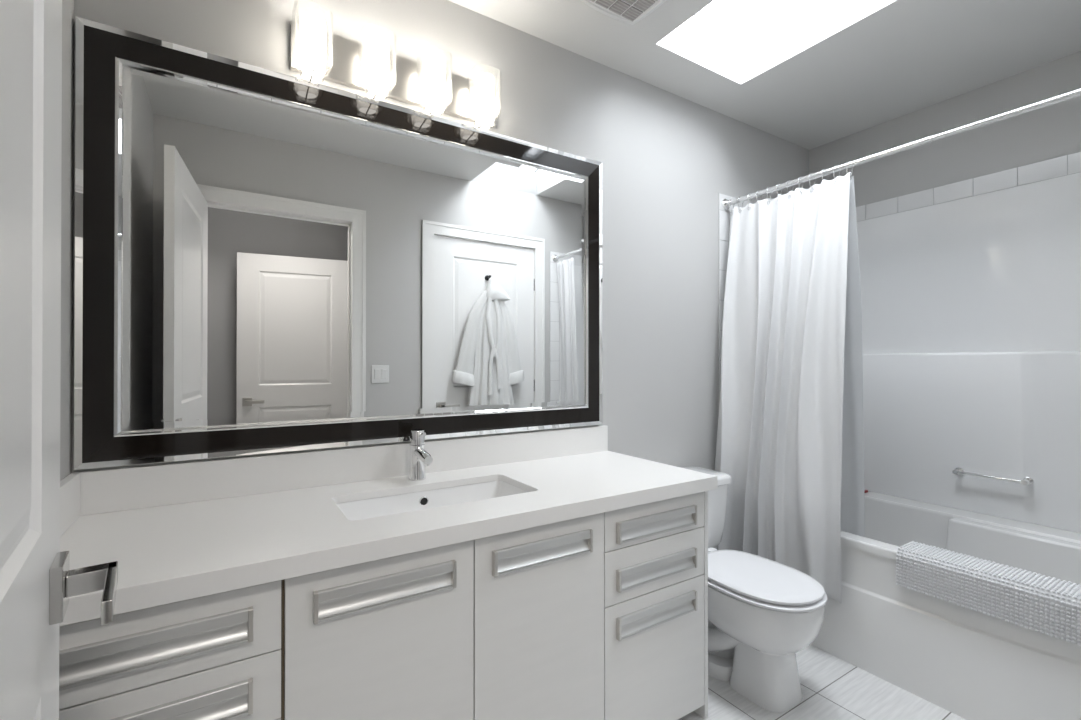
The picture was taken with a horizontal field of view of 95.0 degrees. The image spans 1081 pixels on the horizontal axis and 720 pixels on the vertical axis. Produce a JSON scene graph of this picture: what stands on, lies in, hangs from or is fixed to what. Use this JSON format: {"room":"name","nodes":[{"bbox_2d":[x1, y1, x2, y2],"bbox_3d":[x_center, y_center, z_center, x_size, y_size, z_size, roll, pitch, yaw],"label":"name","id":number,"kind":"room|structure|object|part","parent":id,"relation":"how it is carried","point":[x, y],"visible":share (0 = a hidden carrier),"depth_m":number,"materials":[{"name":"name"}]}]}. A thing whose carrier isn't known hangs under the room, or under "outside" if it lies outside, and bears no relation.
{"room":"bathroom","nodes":[
{"label":"bathroom","id":0,"kind":"room"},
{"bbox_2d":[60,0,73,480],"bbox_3d":[-0.788,-0.046,0.495,0.120,2.617,1.820,0,0,-32],"label":"wall","id":1,"kind":"structure","parent":0,"point":[67,5],"depth_m":1.25,"materials":[{"name":"grey paint"}]},
{"bbox_2d":[72,0,808,471],"bbox_3d":[0.214,-0.038,2.279,3.721,2.617,0.120,0,0,-32],"label":"wall","id":2,"kind":"structure","parent":0,"point":[666,157],"depth_m":2.32,"materials":[{"name":"grey paint"}]},
{"bbox_2d":[74,16,602,469],"bbox_3d":[-0.469,-0.301,1.758,1.753,1.174,0.029,0,0,-32],"label":"vanity mirror","id":3,"kind":"object","parent":2,"relation":"attached to","point":[266,261],"visible":1,"depth_m":1.57,"materials":[{"name":"grey mirror"}]},
{"bbox_2d":[71,425,607,515],"bbox_3d":[-0.459,0.351,1.767,1.796,0.113,0.019,0,0,-32],"label":"backsplash","id":4,"kind":"structure","parent":2,"relation":"attached to","point":[128,488],"depth_m":1.57,"materials":[{"name":"white stone"}]},
{"bbox_2d":[290,0,500,127],"bbox_3d":[-0.451,-0.971,1.704,0.725,0.192,0.144,0,0,-32],"label":"vanity light","id":5,"kind":"object","parent":2,"relation":"attached to","point":[370,67],"visible":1,"depth_m":1.66,"materials":[{"name":"white glass"}]},
{"bbox_3d":[-0.701,-0.971,1.525,0.110,0.190,0.110,0,0,-32],"label":"lamp shade","id":6,"kind":"part","parent":5,"relation":"part of","materials":[{"name":"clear glass"}]},
{"bbox_3d":[-0.537,-0.971,1.630,0.110,0.190,0.110,0,0,-32],"label":"lamp shade","id":7,"kind":"part","parent":5,"relation":"part of","materials":[{"name":"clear glass"}]},
{"bbox_3d":[-0.371,-0.970,1.735,0.110,0.190,0.110,0,0,-32],"label":"lamp shade","id":8,"kind":"part","parent":5,"relation":"part of","materials":[{"name":"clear glass"}]},
{"bbox_3d":[-0.208,-0.970,1.838,0.110,0.190,0.110,0,0,-32],"label":"lamp shade","id":9,"kind":"part","parent":5,"relation":"part of","materials":[{"name":"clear glass"}]},
{"bbox_2d":[448,0,1080,149],"bbox_3d":[0.615,-1.404,0.680,4.761,0.100,3.260,0,0,-32],"label":"ceiling","id":10,"kind":"structure","parent":0,"point":[904,57],"depth_m":2.20,"materials":[{"name":"paint"}]},
{"bbox_2d":[580,0,666,24],"bbox_3d":[0.322,-1.337,1.767,0.330,0.022,0.330,0,0,-32],"label":"ceiling vent","id":11,"kind":"object","parent":10,"relation":"in","point":[627,11],"visible":1,"depth_m":1.87,"materials":[{"name":"white plastic"}]},
{"bbox_2d":[590,0,656,21],"bbox_3d":[0.322,-1.327,1.768,0.248,0.002,0.249,0,0,-32],"label":"grille","id":12,"kind":"object","parent":11,"relation":"attached to","point":[624,10],"depth_m":1.87,"materials":[{"name":"grey"}]},
{"bbox_2d":[675,0,896,83],"bbox_3d":[1.098,-1.516,1.695,0.778,0.333,1.775,0,0,-32],"label":"skylight","id":13,"kind":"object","parent":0,"point":[759,35],"depth_m":2.23,"materials":[{"name":"white glass"}]},
{"bbox_2d":[694,0,734,21],"bbox_3d":[0.999,-1.691,1.780,0.395,0.042,1.335,0,0,-32],"label":"window","id":14,"kind":"structure","parent":13,"relation":"in","point":[705,15],"depth_m":2.38,"materials":[{"name":"white glass"}]},
{"bbox_2d":[678,644,965,719],"bbox_3d":[0.615,1.313,0.668,4.760,0.100,3.260,0,0,-32],"label":"floor","id":15,"kind":"structure","parent":0,"point":[833,688],"depth_m":1.85,"materials":[{"name":"grey tile"}]},
{"bbox_2d":[59,580,283,719],"bbox_3d":[-0.875,0.859,1.159,0.442,0.813,0.592,0,0,-32],"label":"base cabinet","id":16,"kind":"object","parent":15,"relation":"on","point":[219,656],"visible":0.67,"depth_m":0.94,"materials":[{"name":"white wood"}]},
{"bbox_3d":[-0.717,0.534,0.919,0.303,0.064,0.015,0,0,-32],"label":"handle","id":17,"kind":"part","parent":16,"relation":"part of","materials":[{"name":"silver metal"}]},
{"bbox_3d":[-0.731,0.678,0.930,0.432,0.141,0.018,0,0,-32],"label":"drawer","id":18,"kind":"part","parent":16,"relation":"part of","materials":[{"name":"white laminate"}]},
{"bbox_3d":[-0.717,0.679,0.918,0.303,0.064,0.015,0,0,-32],"label":"handle","id":19,"kind":"part","parent":16,"relation":"part of","materials":[{"name":"silver metal"}]},
{"bbox_2d":[284,513,603,719],"bbox_3d":[-0.322,0.860,1.509,0.866,0.813,0.592,0,0,-32],"label":"base cabinet","id":20,"kind":"object","parent":15,"relation":"on","point":[510,625],"visible":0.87,"depth_m":1.25,"materials":[{"name":"white wood"}]},
{"bbox_3d":[-0.359,0.838,1.164,0.433,0.751,0.018,0,0,-32],"label":"door","id":21,"kind":"part","parent":20,"relation":"part of","materials":[{"name":"white laminate"}]},
{"bbox_3d":[-0.350,0.533,1.152,0.310,0.064,0.015,0,0,-32],"label":"handle","id":22,"kind":"part","parent":20,"relation":"part of","materials":[{"name":"silver metal"}]},
{"bbox_2d":[59,425,717,625],"bbox_3d":[-0.300,0.373,1.518,1.799,0.158,0.610,0,0,-32],"label":"countertop","id":23,"kind":"structure","parent":20,"relation":"on","point":[175,532],"depth_m":1.35,"materials":[{"name":"white stone"}]},
{"bbox_2d":[409,429,432,480],"bbox_3d":[-0.399,0.323,1.661,0.058,0.168,0.143,0,0,-32],"label":"faucet","id":24,"kind":"object","parent":23,"relation":"on","point":[419,457],"visible":1,"depth_m":1.67,"materials":[{"name":"silver metal"}]},
{"bbox_3d":[-0.409,0.264,1.678,0.051,0.048,0.097,0,0,-32],"label":"lever","id":25,"kind":"part","parent":24,"relation":"part of","materials":[{"name":"silver metal"}]},
{"bbox_3d":[-0.389,0.319,1.645,0.035,0.050,0.106,0,0,-32],"label":"spout","id":26,"kind":"part","parent":24,"relation":"part of","materials":[{"name":"silver metal"}]},
{"bbox_2d":[336,480,527,520],"bbox_3d":[-0.312,0.488,1.510,0.608,0.118,0.308,0,0,-32],"label":"sink","id":27,"kind":"object","parent":23,"relation":"in","point":[408,502],"visible":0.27,"depth_m":1.62,"materials":[{"name":"white ceramic"}]},
{"bbox_3d":[0.007,0.839,1.397,0.429,0.751,0.018,0,0,-32],"label":"door","id":28,"kind":"part","parent":20,"relation":"part of","materials":[{"name":"white laminate"}]},
{"bbox_3d":[0.014,0.534,1.383,0.309,0.064,0.015,0,0,-32],"label":"handle","id":29,"kind":"part","parent":20,"relation":"part of","materials":[{"name":"silver metal"}]},
{"bbox_2d":[604,491,707,719],"bbox_3d":[0.244,0.862,1.869,0.474,0.813,0.594,0,0,-32],"label":"base cabinet","id":30,"kind":"object","parent":15,"relation":"on","point":[656,553],"visible":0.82,"depth_m":1.62,"materials":[{"name":"white wood"}]},
{"bbox_3d":[0.382,0.986,1.634,0.453,0.458,0.018,0,0,-32],"label":"drawer","id":31,"kind":"part","parent":30,"relation":"part of","materials":[{"name":"white laminate"}]},
{"bbox_3d":[0.382,0.671,1.635,0.453,0.165,0.018,0,0,-32],"label":"drawer","id":32,"kind":"part","parent":30,"relation":"part of","materials":[{"name":"white laminate"}]},
{"bbox_3d":[0.382,0.525,1.636,0.453,0.122,0.018,0,0,-32],"label":"drawer","id":33,"kind":"part","parent":30,"relation":"part of","materials":[{"name":"white laminate"}]},
{"bbox_3d":[0.387,0.829,1.618,0.338,0.064,0.015,0,0,-32],"label":"handle","id":34,"kind":"part","parent":30,"relation":"part of","materials":[{"name":"silver metal"}]},
{"bbox_3d":[0.387,0.681,1.619,0.338,0.064,0.015,0,0,-32],"label":"handle","id":35,"kind":"part","parent":30,"relation":"part of","materials":[{"name":"silver metal"}]},
{"bbox_3d":[0.387,0.534,1.619,0.338,0.064,0.015,0,0,-32],"label":"handle","id":36,"kind":"part","parent":30,"relation":"part of","materials":[{"name":"silver metal"}]},
{"bbox_3d":[0.433,0.863,1.998,0.018,0.813,0.578,0,0,-32],"label":"panel","id":37,"kind":"part","parent":30,"relation":"part of","materials":[{"name":"white laminate"}]},
{"bbox_2d":[684,467,826,712],"bbox_3d":[0.779,0.901,2.075,0.514,0.736,0.790,0,0,-32],"label":"toilet","id":38,"kind":"object","parent":15,"relation":"on","point":[762,612],"visible":0.63,"depth_m":1.83,"materials":[{"name":"white ceramic"}]},
{"bbox_3d":[0.635,0.557,2.304,0.514,0.046,0.252,0,0,-32],"label":"tank lid","id":39,"kind":"part","parent":38,"relation":"part of","materials":[{"name":"white ceramic"}]},
{"bbox_3d":[0.635,0.730,2.303,0.492,0.298,0.234,0,0,-32],"label":"tank","id":40,"kind":"part","parent":38,"relation":"part of","materials":[{"name":"white ceramic"}]},
{"bbox_3d":[0.843,0.843,1.948,0.358,0.020,0.487,0,0,-32],"label":"lid","id":41,"kind":"part","parent":38,"relation":"part of","materials":[{"name":"white plastic"}]},
{"bbox_3d":[0.844,0.866,1.946,0.372,0.012,0.503,0,0,-32],"label":"seat","id":42,"kind":"part","parent":38,"relation":"part of","materials":[{"name":"white plastic"}]},
{"bbox_2d":[719,152,1080,389],"bbox_3d":[1.795,0.182,2.203,0.888,2.174,1.698,0,0,-32],"label":"tile border","id":43,"kind":"structure","parent":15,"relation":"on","point":[1055,167],"depth_m":2.56,"materials":[{"name":"white tile"}]},
{"bbox_2d":[811,491,1080,719],"bbox_3d":[1.774,1.010,2.186,0.931,0.520,1.692,0,0,-32],"label":"bathtub","id":44,"kind":"object","parent":15,"relation":"on","point":[969,664],"visible":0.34,"depth_m":1.93,"materials":[{"name":"white ceramic"}]},
{"bbox_2d":[896,541,1080,645],"bbox_3d":[1.591,0.798,1.735,0.177,0.148,0.543,0,0,-32],"label":"bath mat","id":45,"kind":"object","parent":44,"relation":"on","point":[1039,602],"visible":1,"depth_m":1.69,"materials":[{"name":"white fabric"}]},
{"bbox_2d":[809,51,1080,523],"bbox_3d":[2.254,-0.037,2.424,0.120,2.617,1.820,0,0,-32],"label":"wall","id":46,"kind":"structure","parent":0,"point":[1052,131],"depth_m":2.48,"materials":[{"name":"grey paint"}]},
{"bbox_2d":[730,172,1080,532],"bbox_3d":[1.834,-0.033,2.229,0.795,1.565,1.698,0,0,-32],"label":"tub surround","id":47,"kind":"object","parent":46,"relation":"attached to","point":[971,306],"visible":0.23,"depth_m":2.42,"materials":[{"name":"white plastic"}]},
{"bbox_2d":[718,151,1080,402],"bbox_3d":[1.795,-0.080,2.204,0.890,1.655,1.699,0,0,-32],"label":"grout","id":48,"kind":"structure","parent":47,"relation":"attached to","point":[1080,151],"depth_m":2.68,"materials":[{"name":"grey"}]},
{"bbox_3d":[2.166,-0.424,2.440,0.011,0.781,1.692,0,0,-32],"label":"panel","id":49,"kind":"part","parent":47,"relation":"part of","materials":[{"name":"white plastic"}]},
{"bbox_3d":[2.140,0.356,2.420,0.072,0.788,1.667,0,0,-32],"label":"panel","id":50,"kind":"part","parent":47,"relation":"part of","materials":[{"name":"white plastic"}]},
{"bbox_2d":[952,467,1033,484],"bbox_3d":[2.146,0.555,2.361,0.070,0.036,0.287,0,0,-32],"label":"grab bar","id":51,"kind":"object","parent":47,"relation":"attached to","point":[960,471],"visible":1,"depth_m":2.32,"materials":[{"name":"silver metal"}]},
{"bbox_3d":[2.074,0.555,2.465,0.060,0.036,0.036,0,0,-32],"label":"mounting post","id":52,"kind":"part","parent":51,"relation":"part of","materials":[{"name":"silver metal"}]},
{"bbox_3d":[2.213,0.554,2.255,0.070,0.036,0.036,0,0,-32],"label":"mounting post","id":53,"kind":"part","parent":51,"relation":"part of","materials":[{"name":"silver metal"}]},
{"bbox_3d":[1.188,-0.045,0.742,3.481,2.617,0.120,0,0,-32],"label":"wall","id":54,"kind":"structure","parent":0,"visible":0},
{"bbox_2d":[0,0,117,719],"bbox_3d":[-0.382,0.173,0.311,0.156,2.153,0.851,0,0,-39],"label":"door","id":55,"kind":"structure","parent":54,"relation":"in","point":[37,581],"depth_m":0.50,"materials":[{"name":"white paint"}]},
{"bbox_3d":[-0.385,-0.291,0.317,0.036,0.955,0.536,0,0,-39],"label":"panel","id":56,"kind":"part","parent":55,"relation":"part of","materials":[{"name":"white paint"}]},
{"bbox_3d":[-0.385,0.173,0.315,0.036,2.153,0.840,0,0,-39],"label":"frame","id":57,"kind":"part","parent":55,"relation":"part of","materials":[{"name":"white paint"}]},
{"bbox_3d":[-0.385,0.681,0.312,0.036,0.640,0.536,0,0,-39],"label":"panel","id":58,"kind":"part","parent":55,"relation":"part of","materials":[{"name":"white paint"}]},
{"bbox_3d":[-0.590,0.278,0.608,0.012,0.066,0.066,0,0,-39],"label":"handle","id":59,"kind":"part","parent":55,"relation":"part of","materials":[{"name":"silver metal"}]},
{"bbox_3d":[-0.532,0.277,0.583,0.048,0.026,0.138,0,0,-39],"label":"lever","id":60,"kind":"part","parent":55,"relation":"part of","materials":[{"name":"silver metal"}]},
{"bbox_2d":[722,88,1080,209],"bbox_3d":[1.461,-0.853,1.996,0.060,0.060,1.681,0,0,-32],"label":"shower rod","id":61,"kind":"object","parent":54,"relation":"attached to","point":[1075,93],"visible":0.95,"depth_m":1.95,"materials":[{"name":"white metal"}]},
{"label":"curtain ring","id":62,"kind":"object","parent":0,"visible":0},
{"bbox_2d":[715,172,850,603],"bbox_3d":[1.128,0.096,2.365,0.194,1.826,0.658,0,0,-32],"label":"shower curtain","id":63,"kind":"object","parent":62,"relation":"hanging from","point":[779,442],"visible":0.97,"depth_m":2.32,"materials":[{"name":"white fabric"}]},
{"label":"curtain ring","id":64,"kind":"object","parent":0,"visible":0},
{"bbox_2d":[841,176,864,536],"bbox_3d":[1.239,0.052,2.435,0.066,1.718,0.640,0,0,-32],"label":"curtain liner","id":65,"kind":"object","parent":64,"relation":"hanging from","point":[852,481],"visible":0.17,"depth_m":2.19,"materials":[{"name":"white"}]}
]}

